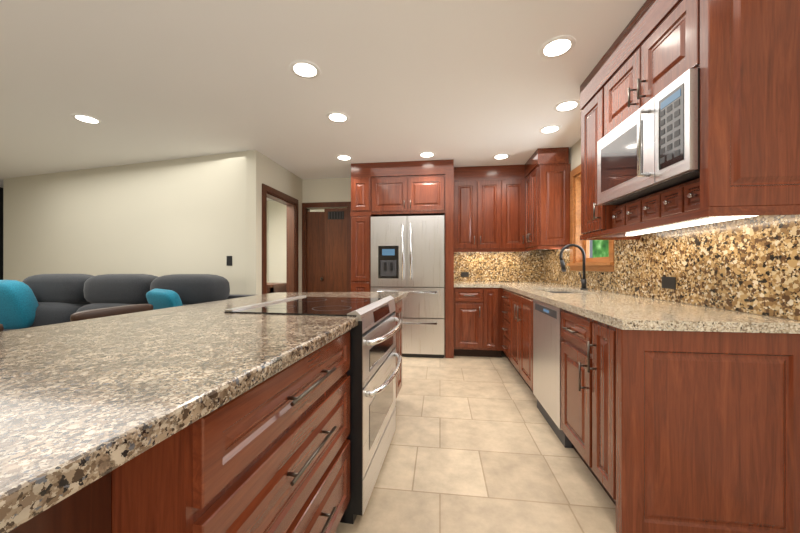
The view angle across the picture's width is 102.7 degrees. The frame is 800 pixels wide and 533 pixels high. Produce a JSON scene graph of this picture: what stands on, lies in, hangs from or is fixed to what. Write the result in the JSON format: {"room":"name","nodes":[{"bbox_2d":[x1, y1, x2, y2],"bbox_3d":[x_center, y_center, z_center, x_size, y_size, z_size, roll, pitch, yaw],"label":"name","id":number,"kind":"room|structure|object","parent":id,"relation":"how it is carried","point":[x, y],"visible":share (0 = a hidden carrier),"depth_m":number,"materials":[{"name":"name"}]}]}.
{"room":"kitchen","nodes":[
{"label":"kitchen","id":0,"kind":"room"},
{"bbox_2d":[0,187,2,279],"bbox_3d":[-7.192,-0.100,2.411,0.138,2.480,9.000,0,0,7],"label":"wall","id":1,"kind":"structure","parent":0,"point":[1,233],"depth_m":5.41,"materials":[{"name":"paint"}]},
{"bbox_2d":[3,151,245,294],"bbox_3d":[-3.857,-0.100,4.346,4.537,2.480,0.120,0,0,15],"label":"wall","id":2,"kind":"structure","parent":0,"point":[173,216],"depth_m":4.18,"materials":[{"name":"beige paint"}]},
{"bbox_2d":[227,256,231,265],"bbox_3d":[-2.012,-0.068,3.773,0.075,0.115,0.006,0,0,15],"label":"light switch","id":3,"kind":"object","parent":2,"relation":"attached to","point":[229,260],"visible":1,"depth_m":3.77,"materials":[{"name":"black plastic"}]},
{"bbox_2d":[267,201,268,282],"bbox_3d":[-2.900,-0.100,5.422,0.100,2.480,2.340,0,0,7],"label":"wall","id":4,"kind":"structure","parent":0,"point":[267,201],"depth_m":6.56,"materials":[{"name":"beige paint"}]},
{"bbox_2d":[246,150,301,294],"bbox_3d":[-1.638,-0.100,4.311,0.120,2.480,1.250,0,0,7],"label":"wall","id":5,"kind":"structure","parent":0,"point":[261,168],"depth_m":3.73,"materials":[{"name":"beige paint"}]},
{"bbox_2d":[262,183,297,293],"bbox_3d":[-1.632,0.077,4.275,0.139,2.125,0.950,0,0,7],"label":"door frame","id":6,"kind":"structure","parent":5,"relation":"attached to","point":[291,245],"depth_m":4.65,"materials":[{"name":"brown wood"}]},
{"bbox_2d":[269,201,323,282],"bbox_3d":[-0.212,-0.100,6.325,5.210,2.480,0.100,0,0,7],"label":"wall","id":7,"kind":"structure","parent":0,"point":[276,241],"depth_m":6.56,"materials":[{"name":"beige paint"}]},
{"bbox_2d":[0,0,682,200],"bbox_3d":[-2.718,-1.390,2.002,9.110,0.100,9.300,0,0,7],"label":"ceiling","id":8,"kind":"structure","parent":0,"point":[466,83],"depth_m":2.29,"materials":[{"name":"white paint"}]},
{"bbox_2d":[71,114,101,123],"bbox_3d":[-2.842,-1.336,2.905,0.204,0.006,0.204,0,0,7],"label":"recessed light","id":9,"kind":"object","parent":8,"relation":"in","point":[86,118],"visible":1,"depth_m":2.90,"materials":[{"name":"white"}]},
{"bbox_2d":[289,60,320,78],"bbox_3d":[-0.645,-1.336,2.177,0.204,0.006,0.204,0,0,7],"label":"recessed light","id":10,"kind":"object","parent":8,"relation":"in","point":[305,69],"visible":1,"depth_m":2.17,"materials":[{"name":"white"}]},
{"bbox_2d":[326,112,348,122],"bbox_3d":[-0.558,-1.336,2.871,0.204,0.006,0.204,0,0,7],"label":"recessed light","id":11,"kind":"object","parent":8,"relation":"in","point":[339,117],"visible":1,"depth_m":2.87,"materials":[{"name":"white"}]},
{"bbox_2d":[336,155,351,160],"bbox_3d":[-0.687,-1.336,3.936,0.204,0.006,0.204,0,0,7],"label":"recessed light","id":12,"kind":"object","parent":8,"relation":"in","point":[344,157],"visible":0.98,"depth_m":3.92,"materials":[{"name":"white"}]},
{"bbox_2d":[419,152,434,157],"bbox_3d":[0.323,-1.336,3.830,0.204,0.006,0.204,0,0,7],"label":"recessed light","id":13,"kind":"object","parent":8,"relation":"in","point":[426,154],"visible":0.96,"depth_m":3.81,"materials":[{"name":"white"}]},
{"bbox_2d":[493,154,509,159],"bbox_3d":[1.233,-1.336,3.897,0.204,0.006,0.204,0,0,7],"label":"recessed light","id":14,"kind":"object","parent":8,"relation":"in","point":[500,156],"visible":1,"depth_m":3.88,"materials":[{"name":"white"}]},
{"bbox_2d":[539,125,561,133],"bbox_3d":[1.464,-1.336,3.123,0.204,0.006,0.204,0,0,7],"label":"recessed light","id":15,"kind":"object","parent":8,"relation":"in","point":[548,129],"visible":1,"depth_m":3.12,"materials":[{"name":"white"}]},
{"bbox_2d":[539,35,575,58],"bbox_3d":[0.960,-1.336,1.956,0.204,0.006,0.204,0,0,7],"label":"recessed light","id":16,"kind":"object","parent":8,"relation":"in","point":[558,46],"visible":1,"depth_m":1.94,"materials":[{"name":"white"}]},
{"bbox_2d":[553,100,579,111],"bbox_3d":[1.392,-1.336,2.668,0.204,0.006,0.204,0,0,7],"label":"recessed light","id":17,"kind":"object","parent":8,"relation":"in","point":[566,105],"visible":0.98,"depth_m":2.65,"materials":[{"name":"white"}]},
{"bbox_2d":[302,174,544,344],"bbox_3d":[0.290,-0.100,4.776,3.830,2.480,0.150,0,0,7],"label":"wall","id":18,"kind":"structure","parent":0,"point":[327,190],"depth_m":4.87,"materials":[{"name":"beige paint"}]},
{"bbox_2d":[302,202,350,291],"bbox_3d":[-1.116,0.083,4.941,0.830,2.115,0.169,0,0,7],"label":"door","id":19,"kind":"structure","parent":18,"relation":"in","point":[326,250],"depth_m":4.90,"materials":[{"name":"brown wood"}]},
{"bbox_2d":[454,165,501,251],"bbox_3d":[1.046,-0.784,4.428,0.628,1.108,0.349,0,0,7],"label":"upper cabinet","id":20,"kind":"object","parent":18,"relation":"attached to","point":[477,189],"depth_m":4.26,"materials":[{"name":"brown wood"}]},
{"bbox_2d":[454,250,541,281],"bbox_3d":[1.378,-0.005,4.552,1.260,0.446,0.020,0,0,7],"label":"backsplash","id":21,"kind":"structure","parent":18,"relation":"attached to","point":[526,266],"depth_m":4.54,"materials":[{"name":"stone"}]},
{"bbox_2d":[461,272,468,276],"bbox_3d":[0.932,0.115,4.595,0.110,0.070,0.006,0,0,7],"label":"electrical outlet","id":22,"kind":"object","parent":21,"relation":"attached to","point":[464,274],"visible":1,"depth_m":4.59,"materials":[{"name":"black plastic"}]},
{"bbox_2d":[502,165,525,251],"bbox_3d":[1.515,-0.784,4.370,0.317,1.108,0.349,0,0,7],"label":"upper cabinet","id":23,"kind":"object","parent":18,"relation":"attached to","point":[511,174],"depth_m":4.20,"materials":[{"name":"brown wood"}]},
{"bbox_2d":[335,345,615,532],"bbox_3d":[-2.808,1.190,1.283,9.110,0.100,7.850,0,0,7],"label":"floor","id":24,"kind":"structure","parent":0,"point":[476,445],"depth_m":1.82,"materials":[{"name":"tile"}]},
{"bbox_2d":[8,471,111,532],"bbox_3d":[-0.931,0.701,-0.202,0.482,0.878,1.718,0,0,10],"label":"base cabinet","id":25,"kind":"object","parent":24,"relation":"on","point":[88,510],"depth_m":0.55,"materials":[{"name":"brown wood"}]},
{"bbox_2d":[70,304,152,321],"bbox_3d":[-1.522,0.692,1.896,0.440,0.898,0.460,0,0,10],"label":"stool","id":26,"kind":"object","parent":24,"relation":"on","point":[100,312],"visible":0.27,"depth_m":1.86,"materials":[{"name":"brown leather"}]},
{"bbox_2d":[0,274,253,330],"bbox_3d":[-2.699,0.607,2.837,2.640,1.067,0.980,0,0,7],"label":"sofa","id":27,"kind":"object","parent":24,"relation":"on","point":[38,300],"visible":0.33,"depth_m":2.94,"materials":[{"name":"fabric"}]},
{"bbox_2d":[112,330,349,532],"bbox_3d":[-0.615,0.701,1.049,0.664,0.878,0.852,0,0,10],"label":"base cabinet","id":28,"kind":"object","parent":24,"relation":"on","point":[271,454],"depth_m":0.76,"materials":[{"name":"brown wood"}]},
{"bbox_2d":[0,291,407,532],"bbox_3d":[-0.825,0.240,0.922,1.095,0.040,4.068,0,0,10],"label":"countertop","id":29,"kind":"structure","parent":28,"relation":"on","point":[84,403],"depth_m":0.63,"materials":[{"name":"stone"}]},
{"bbox_2d":[267,283,285,293],"bbox_3d":[-1.972,0.700,4.862,0.400,0.880,0.560,0,0,7],"label":"table","id":30,"kind":"object","parent":24,"relation":"on","point":[276,287],"visible":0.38,"depth_m":4.69,"materials":[{"name":"brown wood"}]},
{"bbox_2d":[225,295,401,523],"bbox_3d":[-0.389,0.667,1.833,0.773,0.945,0.761,0,0,10],"label":"range","id":31,"kind":"object","parent":24,"relation":"on","point":[373,371],"visible":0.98,"depth_m":1.56,"materials":[{"name":"silver metal"}]},
{"bbox_2d":[395,299,401,397],"bbox_3d":[-0.355,0.701,2.512,0.662,0.878,0.577,0,0,10],"label":"base cabinet","id":32,"kind":"object","parent":24,"relation":"on","point":[398,305],"depth_m":2.56,"materials":[{"name":"brown wood"}]},
{"bbox_2d":[350,159,453,357],"bbox_3d":[0.051,-0.099,4.383,1.326,2.478,0.686,0,0,7],"label":"surround","id":33,"kind":"object","parent":24,"relation":"on","point":[426,189],"visible":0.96,"depth_m":4.09,"materials":[{"name":"brown wood"}]},
{"bbox_2d":[371,215,443,357],"bbox_3d":[0.127,0.253,4.323,0.930,1.775,0.766,0,0,7],"label":"fridge","id":34,"kind":"object","parent":24,"relation":"on","point":[407,253],"visible":0.9,"depth_m":3.99,"materials":[{"name":"grey metal"}]},
{"bbox_2d":[454,287,485,356],"bbox_3d":[0.894,0.701,4.301,0.358,0.878,0.638,0,0,7],"label":"base cabinet","id":35,"kind":"object","parent":24,"relation":"on","point":[469,302],"depth_m":3.99,"materials":[{"name":"brown wood"}]},
{"bbox_2d":[486,288,501,356],"bbox_3d":[1.190,0.701,4.264,0.238,0.878,0.638,0,0,7],"label":"base cabinet","id":36,"kind":"object","parent":24,"relation":"on","point":[493,296],"depth_m":3.96,"materials":[{"name":"brown wood"}]},
{"bbox_2d":[502,288,565,366],"bbox_3d":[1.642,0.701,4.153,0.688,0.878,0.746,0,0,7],"label":"base cabinet","id":37,"kind":"object","parent":24,"relation":"on","point":[517,309],"depth_m":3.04,"materials":[{"name":"brown wood"}]},
{"bbox_2d":[454,282,799,333],"bbox_3d":[1.189,0.336,2.934,1.285,0.232,3.278,0,0,7],"label":"countertop","id":38,"kind":"structure","parent":37,"relation":"on","point":[624,311],"depth_m":1.56,"materials":[{"name":"stone"}]},
{"bbox_2d":[559,244,587,289],"bbox_3d":[1.658,0.002,3.074,0.252,0.436,0.091,0,0,7],"label":"faucet","id":39,"kind":"object","parent":38,"relation":"on","point":[583,280],"visible":1,"depth_m":3.05,"materials":[{"name":"black metal"}]},
{"bbox_2d":[533,299,573,447],"bbox_3d":[1.370,0.703,2.268,0.660,0.875,0.586,0,0,7],"label":"dishwasher","id":40,"kind":"object","parent":24,"relation":"on","point":[547,338],"visible":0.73,"depth_m":2.23,"materials":[{"name":"grey metal"}]},
{"bbox_2d":[545,139,600,271],"bbox_3d":[1.638,-0.100,0.728,0.150,2.480,7.850,0,0,7],"label":"wall","id":41,"kind":"structure","parent":0,"point":[575,155],"depth_m":3.48,"materials":[{"name":"beige paint"}]},
{"bbox_2d":[522,158,545,250],"bbox_3d":[1.794,-0.784,4.037,0.358,1.108,0.280,0,0,7],"label":"upper cabinet","id":42,"kind":"object","parent":41,"relation":"attached to","point":[525,168],"depth_m":4.12,"materials":[{"name":"brown wood"}]},
{"bbox_2d":[530,147,570,247],"bbox_3d":[1.758,-0.784,3.751,0.358,1.108,0.296,0,0,7],"label":"upper cabinet","id":43,"kind":"object","parent":41,"relation":"attached to","point":[550,168],"depth_m":3.61,"materials":[{"name":"brown wood"}]},
{"bbox_2d":[567,164,613,271],"bbox_3d":[1.906,-0.505,3.113,0.190,1.100,0.920,0,0,7],"label":"window","id":44,"kind":"structure","parent":41,"relation":"in","point":[603,264],"depth_m":3.47,"materials":[{"name":"brown wood"}]},
{"bbox_2d":[580,63,655,235],"bbox_3d":[1.526,-0.784,2.179,0.428,1.108,0.338,0,0,7],"label":"upper cabinet","id":45,"kind":"object","parent":41,"relation":"attached to","point":[589,88],"depth_m":2.22,"materials":[{"name":"brown wood"}]},
{"bbox_2d":[542,215,799,320],"bbox_3d":[1.816,-0.005,2.856,0.020,0.446,3.278,0,0,7],"label":"backsplash","id":46,"kind":"structure","parent":41,"relation":"attached to","point":[750,265],"depth_m":1.69,"materials":[{"name":"stone"}]},
{"bbox_2d":[662,276,675,288],"bbox_3d":[1.699,0.102,2.025,0.006,0.075,0.120,0,0,7],"label":"electrical outlet","id":47,"kind":"object","parent":46,"relation":"attached to","point":[668,282],"visible":1,"depth_m":2.01,"materials":[{"name":"black plastic"}]},
{"bbox_2d":[598,0,799,231],"bbox_3d":[1.455,-0.784,1.610,0.428,1.108,0.808,0,0,7],"label":"upper cabinet","id":48,"kind":"object","parent":41,"relation":"attached to","point":[743,56],"depth_m":1.23,"materials":[{"name":"brown wood"}]},
{"bbox_2d":[597,68,699,204],"bbox_3d":[1.402,-0.591,1.639,0.491,0.409,0.760,0,0,7],"label":"microwave","id":49,"kind":"object","parent":48,"relation":"attached to","point":[651,146],"visible":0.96,"depth_m":1.50,"materials":[{"name":"silver metal"}]},
{"label":"outside","id":50,"kind":"structure","parent":0,"visible":0},
{"bbox_2d":[593,240,608,257],"bbox_3d":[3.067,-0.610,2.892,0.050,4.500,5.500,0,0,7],"label":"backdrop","id":51,"kind":"structure","parent":50,"point":[600,248],"depth_m":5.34,"materials":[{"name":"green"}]}
]}

